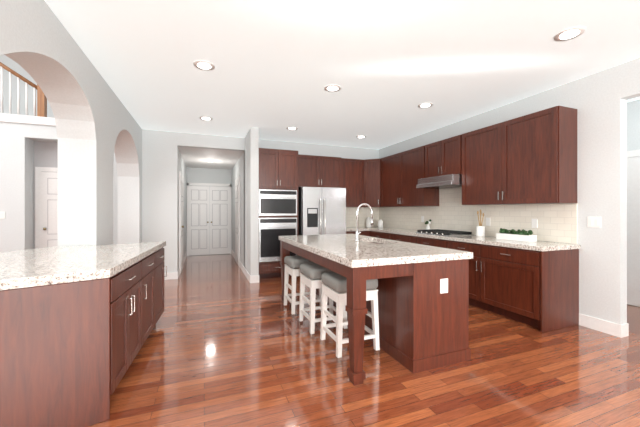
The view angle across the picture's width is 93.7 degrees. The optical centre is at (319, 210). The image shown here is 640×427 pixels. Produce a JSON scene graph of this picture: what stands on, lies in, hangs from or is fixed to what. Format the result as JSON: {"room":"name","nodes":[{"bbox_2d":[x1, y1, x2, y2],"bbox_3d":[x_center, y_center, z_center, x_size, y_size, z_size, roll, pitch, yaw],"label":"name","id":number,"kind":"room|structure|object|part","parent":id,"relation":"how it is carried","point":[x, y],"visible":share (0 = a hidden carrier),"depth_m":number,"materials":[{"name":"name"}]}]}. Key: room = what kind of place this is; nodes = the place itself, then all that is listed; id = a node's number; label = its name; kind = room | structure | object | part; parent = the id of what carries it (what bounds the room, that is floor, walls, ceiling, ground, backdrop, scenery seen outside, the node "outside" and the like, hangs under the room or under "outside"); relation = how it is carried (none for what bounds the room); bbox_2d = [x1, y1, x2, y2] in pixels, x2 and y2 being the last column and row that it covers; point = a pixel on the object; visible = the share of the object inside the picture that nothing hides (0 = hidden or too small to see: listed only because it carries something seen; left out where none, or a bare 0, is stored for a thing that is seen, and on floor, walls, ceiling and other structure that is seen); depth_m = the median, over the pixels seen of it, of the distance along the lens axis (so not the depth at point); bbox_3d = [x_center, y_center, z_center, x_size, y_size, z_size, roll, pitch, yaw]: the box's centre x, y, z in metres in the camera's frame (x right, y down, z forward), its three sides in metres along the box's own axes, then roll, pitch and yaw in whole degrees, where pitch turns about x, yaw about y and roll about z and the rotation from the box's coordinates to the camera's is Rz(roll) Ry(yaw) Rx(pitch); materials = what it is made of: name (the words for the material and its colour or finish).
{"room":"kitchen","nodes":[
{"label":"kitchen","id":0,"kind":"room"},
{"bbox_2d":[0,54,54,117],"bbox_3d":[-6.976,-2.925,6.580,5.480,2.750,0.100,0,0,-21],"label":"wall","id":1,"kind":"structure","parent":0,"point":[4,59],"depth_m":6.62,"materials":[{"name":"paint"}]},
{"bbox_2d":[0,113,55,125],"bbox_3d":[-6.685,-1.610,5.658,5.600,0.140,1.830,0,0,-21],"label":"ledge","id":2,"kind":"structure","parent":0,"point":[25,119],"depth_m":5.27,"materials":[{"name":"white paint"}]},
{"bbox_2d":[0,62,46,116],"bbox_3d":[-5.540,-2.323,5.215,1.253,1.307,0.130,0,0,-21],"label":"railing","id":3,"kind":"object","parent":2,"relation":"on","point":[41,104],"visible":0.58,"depth_m":5.32,"materials":[{"name":"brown wood"}]},
{"bbox_2d":[0,122,116,252],"bbox_3d":[-6.382,-0.125,5.040,5.480,2.850,0.400,0,0,-21],"label":"wall","id":4,"kind":"structure","parent":0,"point":[26,150],"depth_m":5.27,"materials":[{"name":"paint"}]},
{"bbox_2d":[0,212,4,218],"bbox_3d":[-5.478,0.070,5.168,0.080,0.120,0.010,0,0,-21],"label":"light switch","id":5,"kind":"object","parent":4,"relation":"attached to","point":[2,215],"visible":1,"depth_m":5.17,"materials":[{"name":"white plastic"}]},
{"bbox_2d":[35,167,57,248],"bbox_3d":[-4.815,0.240,5.714,0.970,2.120,0.070,0,0,-21],"label":"door","id":6,"kind":"structure","parent":4,"relation":"in","point":[46,208],"depth_m":5.61,"materials":[{"name":"paint"}]},
{"bbox_2d":[0,0,141,245],"bbox_3d":[-1.602,-1.500,0.722,0.330,5.600,10.500,0,0,-21],"label":"wall","id":7,"kind":"structure","parent":0,"point":[97,126],"depth_m":3.11,"materials":[{"name":"paint"}]},
{"bbox_2d":[170,132,177,271],"bbox_3d":[-3.446,-0.105,7.433,0.120,2.810,3.650,0,0,-21],"label":"wall","id":8,"kind":"structure","parent":0,"point":[173,135],"depth_m":5.73,"materials":[{"name":"paint"}]},
{"bbox_2d":[179,171,239,272],"bbox_3d":[-2.547,0.240,7.019,1.671,2.120,0.928,0,0,-41],"label":"door","id":9,"kind":"structure","parent":8,"relation":"in","point":[181,221],"depth_m":6.96,"materials":[{"name":"paint"}]},
{"bbox_2d":[187,183,230,255],"bbox_3d":[-3.265,0.240,8.878,1.240,2.120,0.074,0,0,-21],"label":"door","id":10,"kind":"structure","parent":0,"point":[198,219],"depth_m":8.87,"materials":[{"name":"paint"}]},
{"bbox_2d":[178,147,243,169],"bbox_3d":[-2.740,-1.310,7.518,1.260,0.100,3.000,0,0,-21],"label":"ceiling","id":11,"kind":"structure","parent":0,"point":[199,157],"depth_m":7.07,"materials":[{"name":"white paint"}]},
{"bbox_2d":[232,127,258,275],"bbox_3d":[-1.995,-0.105,7.537,0.145,2.810,4.500,0,0,-21],"label":"wall","id":12,"kind":"structure","parent":0,"point":[251,214],"depth_m":5.54,"materials":[{"name":"paint"}]},
{"bbox_2d":[231,249,258,282],"bbox_3d":[-1.900,1.235,7.289,0.167,0.130,3.992,0,0,-21],"label":"baseboard","id":13,"kind":"structure","parent":12,"relation":"attached to","point":[253,279],"depth_m":5.58,"materials":[{"name":"white wood"}]},
{"bbox_2d":[142,129,378,272],"bbox_3d":[-1.044,-0.105,6.484,5.520,2.810,0.150,0,0,-21],"label":"wall","id":14,"kind":"structure","parent":0,"point":[163,164],"depth_m":5.82,"materials":[{"name":"paint"}]},
{"bbox_2d":[164,251,186,279],"bbox_3d":[-3.563,1.235,7.102,0.600,0.130,3.143,0,0,-21],"label":"baseboard","id":15,"kind":"structure","parent":14,"relation":"attached to","point":[172,275],"depth_m":5.71,"materials":[{"name":"white wood"}]},
{"bbox_2d":[298,154,341,187],"bbox_3d":[-0.080,-0.835,6.548,1.025,0.670,0.419,0,0,-21],"label":"upper cabinet","id":16,"kind":"object","parent":14,"relation":"attached to","point":[313,171],"depth_m":6.35,"materials":[{"name":"brown wood"}]},
{"bbox_2d":[342,158,361,205],"bbox_3d":[0.697,-0.630,6.862,0.640,1.080,0.393,0,0,-21],"label":"upper cabinet","id":17,"kind":"object","parent":14,"relation":"attached to","point":[351,168],"depth_m":6.72,"materials":[{"name":"brown wood"}]},
{"bbox_2d":[346,207,377,226],"bbox_3d":[0.851,0.145,7.128,1.200,0.466,0.012,0,0,-21],"label":"tile backsplash","id":18,"kind":"structure","parent":14,"relation":"attached to","point":[364,212],"depth_m":7.17,"materials":[{"name":"beige tile"}]},
{"bbox_2d":[44,0,639,148],"bbox_3d":[2.162,-1.570,2.174,8.400,0.120,10.500,0,0,-21],"label":"ceiling","id":19,"kind":"structure","parent":0,"point":[388,67],"depth_m":2.95,"materials":[{"name":"white paint"}]},
{"bbox_2d":[193,60,214,70],"bbox_3d":[-1.199,-1.504,3.107,0.210,0.010,0.210,0,0,-21],"label":"recessed light","id":20,"kind":"object","parent":19,"relation":"in","point":[204,65],"visible":1,"depth_m":3.09,"materials":[{"name":"white"}]},
{"bbox_2d":[199,116,212,120],"bbox_3d":[-1.851,-1.504,4.881,0.210,0.010,0.210,0,0,-21],"label":"recessed light","id":21,"kind":"object","parent":19,"relation":"in","point":[205,118],"visible":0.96,"depth_m":4.86,"materials":[{"name":"white"}]},
{"bbox_2d":[286,127,297,129],"bbox_3d":[-0.511,-1.504,5.462,0.210,0.010,0.210,0,0,-21],"label":"recessed light","id":22,"kind":"object","parent":19,"relation":"in","point":[291,128],"visible":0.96,"depth_m":5.45,"materials":[{"name":"white"}]},
{"bbox_2d":[324,84,340,91],"bbox_3d":[0.155,-1.504,3.683,0.210,0.010,0.210,0,0,-21],"label":"recessed light","id":23,"kind":"object","parent":19,"relation":"in","point":[332,88],"visible":1,"depth_m":3.67,"materials":[{"name":"white"}]},
{"bbox_2d":[418,103,432,107],"bbox_3d":[1.501,-1.504,4.277,0.210,0.010,0.210,0,0,-21],"label":"recessed light","id":24,"kind":"object","parent":19,"relation":"in","point":[424,105],"visible":0.96,"depth_m":4.26,"materials":[{"name":"white"}]},
{"bbox_2d":[554,26,584,40],"bbox_3d":[2.122,-1.504,2.555,0.210,0.010,0.210,0,0,-21],"label":"recessed light","id":25,"kind":"object","parent":19,"relation":"in","point":[570,33],"visible":1,"depth_m":2.54,"materials":[{"name":"white"}]},
{"bbox_2d":[89,254,639,426],"bbox_3d":[-1.440,1.350,3.732,14.000,0.100,16.000,0,0,-21],"label":"floor","id":26,"kind":"structure","parent":0,"point":[227,343],"depth_m":2.38,"materials":[{"name":"brown wood"}]},
{"bbox_2d":[0,285,103,426],"bbox_3d":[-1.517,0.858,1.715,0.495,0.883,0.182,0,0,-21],"label":"base cabinet","id":27,"kind":"object","parent":26,"relation":"on","point":[77,324],"depth_m":1.70,"materials":[{"name":"brown wood"}]},
{"bbox_2d":[0,241,165,292],"bbox_3d":[-2.044,0.387,2.456,1.194,0.055,1.992,0,0,-21],"label":"countertop","id":28,"kind":"structure","parent":27,"relation":"on","point":[56,267],"depth_m":2.07,"materials":[{"name":"white stone"}]},
{"bbox_2d":[104,261,151,420],"bbox_3d":[-1.621,0.858,2.114,0.625,0.883,0.966,0,0,-21],"label":"base cabinet","id":29,"kind":"object","parent":26,"relation":"on","point":[127,308],"depth_m":2.17,"materials":[{"name":"brown wood"}]},
{"bbox_2d":[152,253,159,328],"bbox_3d":[-1.859,0.858,2.730,0.625,0.883,0.603,0,0,-21],"label":"base cabinet","id":30,"kind":"object","parent":26,"relation":"on","point":[155,260],"depth_m":3.10,"materials":[{"name":"brown wood"}]},
{"bbox_2d":[160,245,166,316],"bbox_3d":[-2.030,0.858,3.174,0.625,0.883,0.597,0,0,-21],"label":"base cabinet","id":31,"kind":"object","parent":26,"relation":"on","point":[162,266],"depth_m":3.44,"materials":[{"name":"brown wood"}]},
{"bbox_2d":[259,148,297,278],"bbox_3d":[-0.908,0.050,6.076,0.820,2.500,0.701,0,0,-21],"label":"tall cabinet","id":32,"kind":"object","parent":26,"relation":"on","point":[278,192],"visible":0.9,"depth_m":5.79,"materials":[{"name":"brown wood"}]},
{"bbox_2d":[284,255,321,317],"bbox_3d":[-0.220,0.950,3.903,0.416,0.700,0.416,0,0,-21],"label":"stool","id":33,"kind":"object","parent":26,"relation":"on","point":[292,264],"visible":0.54,"depth_m":3.74,"materials":[{"name":"white wood"}]},
{"bbox_3d":[-0.220,0.656,3.903,0.416,0.112,0.416,0,0,-21],"label":"seat","id":34,"kind":"part","parent":33,"relation":"part of","materials":[{"name":"grey fabric"}]},
{"bbox_2d":[298,187,345,234],"bbox_3d":[-0.019,0.410,6.354,0.940,1.780,0.790,0,0,-21],"label":"fridge","id":35,"kind":"object","parent":26,"relation":"on","point":[321,210],"visible":0.46,"depth_m":6.02,"materials":[{"name":"silver metal"}]},
{"bbox_2d":[299,263,347,338],"bbox_3d":[0.026,0.950,3.322,0.416,0.700,0.416,0,0,-21],"label":"stool","id":36,"kind":"object","parent":26,"relation":"on","point":[310,275],"visible":0.65,"depth_m":3.19,"materials":[{"name":"white wood"}]},
{"bbox_3d":[0.026,0.656,3.322,0.416,0.112,0.416,0,0,-21],"label":"seat","id":37,"kind":"part","parent":36,"relation":"part of","materials":[{"name":"grey fabric"}]},
{"bbox_2d":[320,272,379,362],"bbox_3d":[0.271,0.950,2.827,0.416,0.700,0.416,0,0,-21],"label":"stool","id":38,"kind":"object","parent":26,"relation":"on","point":[334,286],"visible":0.58,"depth_m":2.70,"materials":[{"name":"white wood"}]},
{"bbox_3d":[0.271,0.656,2.827,0.416,0.112,0.416,0,0,-21],"label":"seat","id":39,"kind":"part","parent":38,"relation":"part of","materials":[{"name":"grey fabric"}]},
{"bbox_2d":[346,231,369,235],"bbox_3d":[0.712,0.866,6.709,0.600,0.868,0.688,0,0,-21],"label":"base cabinet","id":40,"kind":"object","parent":26,"relation":"on","point":[347,232],"depth_m":6.38,"materials":[{"name":"brown wood"}]},
{"bbox_2d":[280,242,472,385],"bbox_3d":[0.385,0.858,3.482,1.192,0.884,2.284,0,0,-21],"label":"kitchen island","id":41,"kind":"object","parent":26,"relation":"on","point":[423,303],"depth_m":2.50,"materials":[{"name":"brown wood"}]},
{"bbox_2d":[279,234,472,265],"bbox_3d":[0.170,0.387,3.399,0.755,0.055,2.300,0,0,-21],"label":"island countertop","id":42,"kind":"structure","parent":41,"relation":"on","point":[345,251],"depth_m":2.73,"materials":[{"name":"beige stone"}]},
{"bbox_2d":[355,203,372,240],"bbox_3d":[0.538,0.133,3.574,0.248,0.452,0.108,0,0,-21],"label":"faucet","id":43,"kind":"object","parent":42,"relation":"on","point":[357,230],"visible":1,"depth_m":3.56,"materials":[{"name":"silver metal"}]},
{"bbox_2d":[390,239,409,242],"bbox_3d":[1.761,0.866,5.652,0.636,0.868,0.744,0,0,-21],"label":"base cabinet","id":44,"kind":"object","parent":26,"relation":"on","point":[404,240],"depth_m":5.42,"materials":[{"name":"brown wood"}]},
{"bbox_2d":[416,243,437,246],"bbox_3d":[2.038,0.866,4.933,0.636,0.868,0.922,0,0,-21],"label":"base cabinet","id":45,"kind":"object","parent":26,"relation":"on","point":[430,244],"depth_m":4.78,"materials":[{"name":"brown wood"}]},
{"bbox_2d":[442,247,473,305],"bbox_3d":[2.284,0.866,4.295,0.636,0.868,0.693,0,0,-21],"label":"base cabinet","id":46,"kind":"object","parent":26,"relation":"on","point":[471,261],"depth_m":4.07,"materials":[{"name":"brown wood"}]},
{"bbox_2d":[474,251,578,332],"bbox_3d":[2.514,0.866,3.701,0.636,0.868,0.830,0,0,-21],"label":"base cabinet","id":47,"kind":"object","parent":26,"relation":"on","point":[535,284],"depth_m":3.38,"materials":[{"name":"brown wood"}]},
{"bbox_2d":[346,227,580,254],"bbox_3d":[1.635,0.405,5.166,1.220,0.050,4.232,0,0,-21],"label":"countertop","id":48,"kind":"structure","parent":47,"relation":"on","point":[471,242],"depth_m":4.07,"materials":[{"name":"beige stone"}]},
{"bbox_2d":[366,217,371,226],"bbox_3d":[1.145,0.262,7.034,0.130,0.235,0.127,0,0,-21],"label":"jar","id":49,"kind":"object","parent":48,"relation":"on","point":[368,219],"visible":0.9,"depth_m":6.98,"materials":[{"name":"white ceramic"}]},
{"bbox_2d":[378,219,382,227],"bbox_3d":[1.384,0.286,6.858,0.110,0.185,0.107,0,0,-21],"label":"jar","id":50,"kind":"object","parent":48,"relation":"on","point":[380,223],"visible":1,"depth_m":6.82,"materials":[{"name":"white ceramic"}]},
{"bbox_2d":[425,219,430,229],"bbox_3d":[2.027,0.267,5.604,0.097,0.225,0.126,0,0,-21],"label":"vase","id":51,"kind":"object","parent":48,"relation":"on","point":[427,226],"visible":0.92,"depth_m":5.58,"materials":[{"name":"white ceramic"}]},
{"bbox_2d":[416,229,473,235],"bbox_3d":[2.038,0.353,4.967,0.501,0.051,0.760,0,0,-21],"label":"gas cooktop","id":52,"kind":"object","parent":48,"relation":"in","point":[445,232],"visible":1,"depth_m":4.80,"materials":[{"name":"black metal"}]},
{"bbox_2d":[476,209,484,236],"bbox_3d":[2.385,0.177,4.457,0.116,0.404,0.116,0,0,-21],"label":"utensil canister","id":53,"kind":"object","parent":48,"relation":"on","point":[480,230],"visible":1,"depth_m":4.43,"materials":[{"name":"white ceramic"}]},
{"bbox_2d":[496,228,536,241],"bbox_3d":[2.538,0.304,3.895,0.140,0.149,0.440,0,0,-21],"label":"planter box","id":54,"kind":"object","parent":48,"relation":"on","point":[523,235],"visible":1,"depth_m":3.82,"materials":[{"name":"white ceramic"}]},
{"bbox_2d":[379,58,639,324],"bbox_3d":[3.338,-0.105,2.628,0.120,2.810,10.500,0,0,-21],"label":"wall","id":55,"kind":"structure","parent":0,"point":[598,101],"depth_m":3.26,"materials":[{"name":"paint"}]},
{"bbox_2d":[362,159,377,205],"bbox_3d":[1.252,-0.630,6.926,0.673,1.080,0.673,0,0,-21],"label":"upper cabinet","id":56,"kind":"object","parent":55,"relation":"attached to","point":[369,167],"depth_m":6.76,"materials":[{"name":"brown wood"}]},
{"bbox_2d":[378,152,401,205],"bbox_3d":[1.610,-0.630,6.387,0.393,1.080,0.823,0,0,-21],"label":"upper cabinet","id":57,"kind":"object","parent":55,"relation":"attached to","point":[389,167],"depth_m":6.32,"materials":[{"name":"brown wood"}]},
{"bbox_2d":[402,146,438,205],"bbox_3d":[1.889,-0.630,5.728,0.347,1.080,0.847,0,0,-21],"label":"upper cabinet","id":58,"kind":"object","parent":55,"relation":"attached to","point":[411,159],"depth_m":5.60,"materials":[{"name":"brown wood"}]},
{"bbox_2d":[422,137,453,178],"bbox_3d":[2.164,-0.866,5.015,0.347,0.608,0.809,0,0,-21],"label":"upper cabinet","id":59,"kind":"object","parent":55,"relation":"attached to","point":[437,157],"depth_m":5.03,"materials":[{"name":"brown wood"}]},
{"bbox_2d":[416,174,461,188],"bbox_3d":[2.079,-0.476,4.983,0.527,0.164,0.800,0,0,-21],"label":"range hood","id":60,"kind":"object","parent":59,"relation":"attached to","point":[447,181],"visible":0.83,"depth_m":4.80,"materials":[{"name":"silver metal"}]},
{"bbox_2d":[454,125,493,204],"bbox_3d":[2.430,-0.630,4.324,0.347,1.080,0.803,0,0,-21],"label":"upper cabinet","id":61,"kind":"object","parent":55,"relation":"attached to","point":[473,150],"depth_m":4.32,"materials":[{"name":"brown wood"}]},
{"bbox_2d":[378,187,577,243],"bbox_3d":[2.196,-0.091,5.403,0.012,0.938,4.200,0,0,-21],"label":"tile backsplash","id":62,"kind":"structure","parent":55,"relation":"attached to","point":[557,222],"depth_m":4.51,"materials":[{"name":"beige tile"}]},
{"bbox_2d":[486,218,489,225],"bbox_3d":[2.529,0.160,4.513,0.007,0.120,0.070,0,0,-21],"label":"outlet","id":63,"kind":"object","parent":62,"relation":"attached to","point":[487,219],"depth_m":4.51,"materials":[{"name":"white plastic"}]},
{"bbox_2d":[532,219,537,227],"bbox_3d":[2.773,0.160,3.879,0.007,0.120,0.070,0,0,-21],"label":"outlet","id":64,"kind":"object","parent":62,"relation":"attached to","point":[534,223],"depth_m":3.87,"materials":[{"name":"white plastic"}]},
{"bbox_2d":[494,106,576,204],"bbox_3d":[2.663,-0.630,3.722,0.347,1.080,0.727,0,0,-21],"label":"upper cabinet","id":65,"kind":"object","parent":55,"relation":"attached to","point":[531,158],"depth_m":3.53,"materials":[{"name":"brown wood"}]},
{"bbox_2d":[587,216,600,227],"bbox_3d":[3.010,0.120,3.294,0.010,0.120,0.120,0,0,-21],"label":"switch plate","id":66,"kind":"object","parent":55,"relation":"attached to","point":[593,221],"visible":1,"depth_m":3.29,"materials":[{"name":"white plastic"}]},
{"bbox_2d":[579,313,628,337],"bbox_3d":[4.118,1.235,0.587,0.134,0.130,6.130,0,0,-21],"label":"baseboard","id":67,"kind":"structure","parent":55,"relation":"attached to","point":[611,328],"depth_m":3.20,"materials":[{"name":"white wood"}]},
{"bbox_2d":[627,100,639,306],"bbox_3d":[4.638,-0.105,3.397,0.100,2.810,5.000,0,0,-21],"label":"wall","id":68,"kind":"structure","parent":0,"point":[633,125],"depth_m":4.11,"materials":[{"name":"paint"}]},
{"bbox_2d":[627,149,639,306],"bbox_3d":[4.235,0.235,4.260,0.020,2.130,1.000,0,0,-21],"label":"door","id":69,"kind":"structure","parent":68,"relation":"in","point":[633,230],"depth_m":4.10,"materials":[{"name":"white wood"}]}
]}

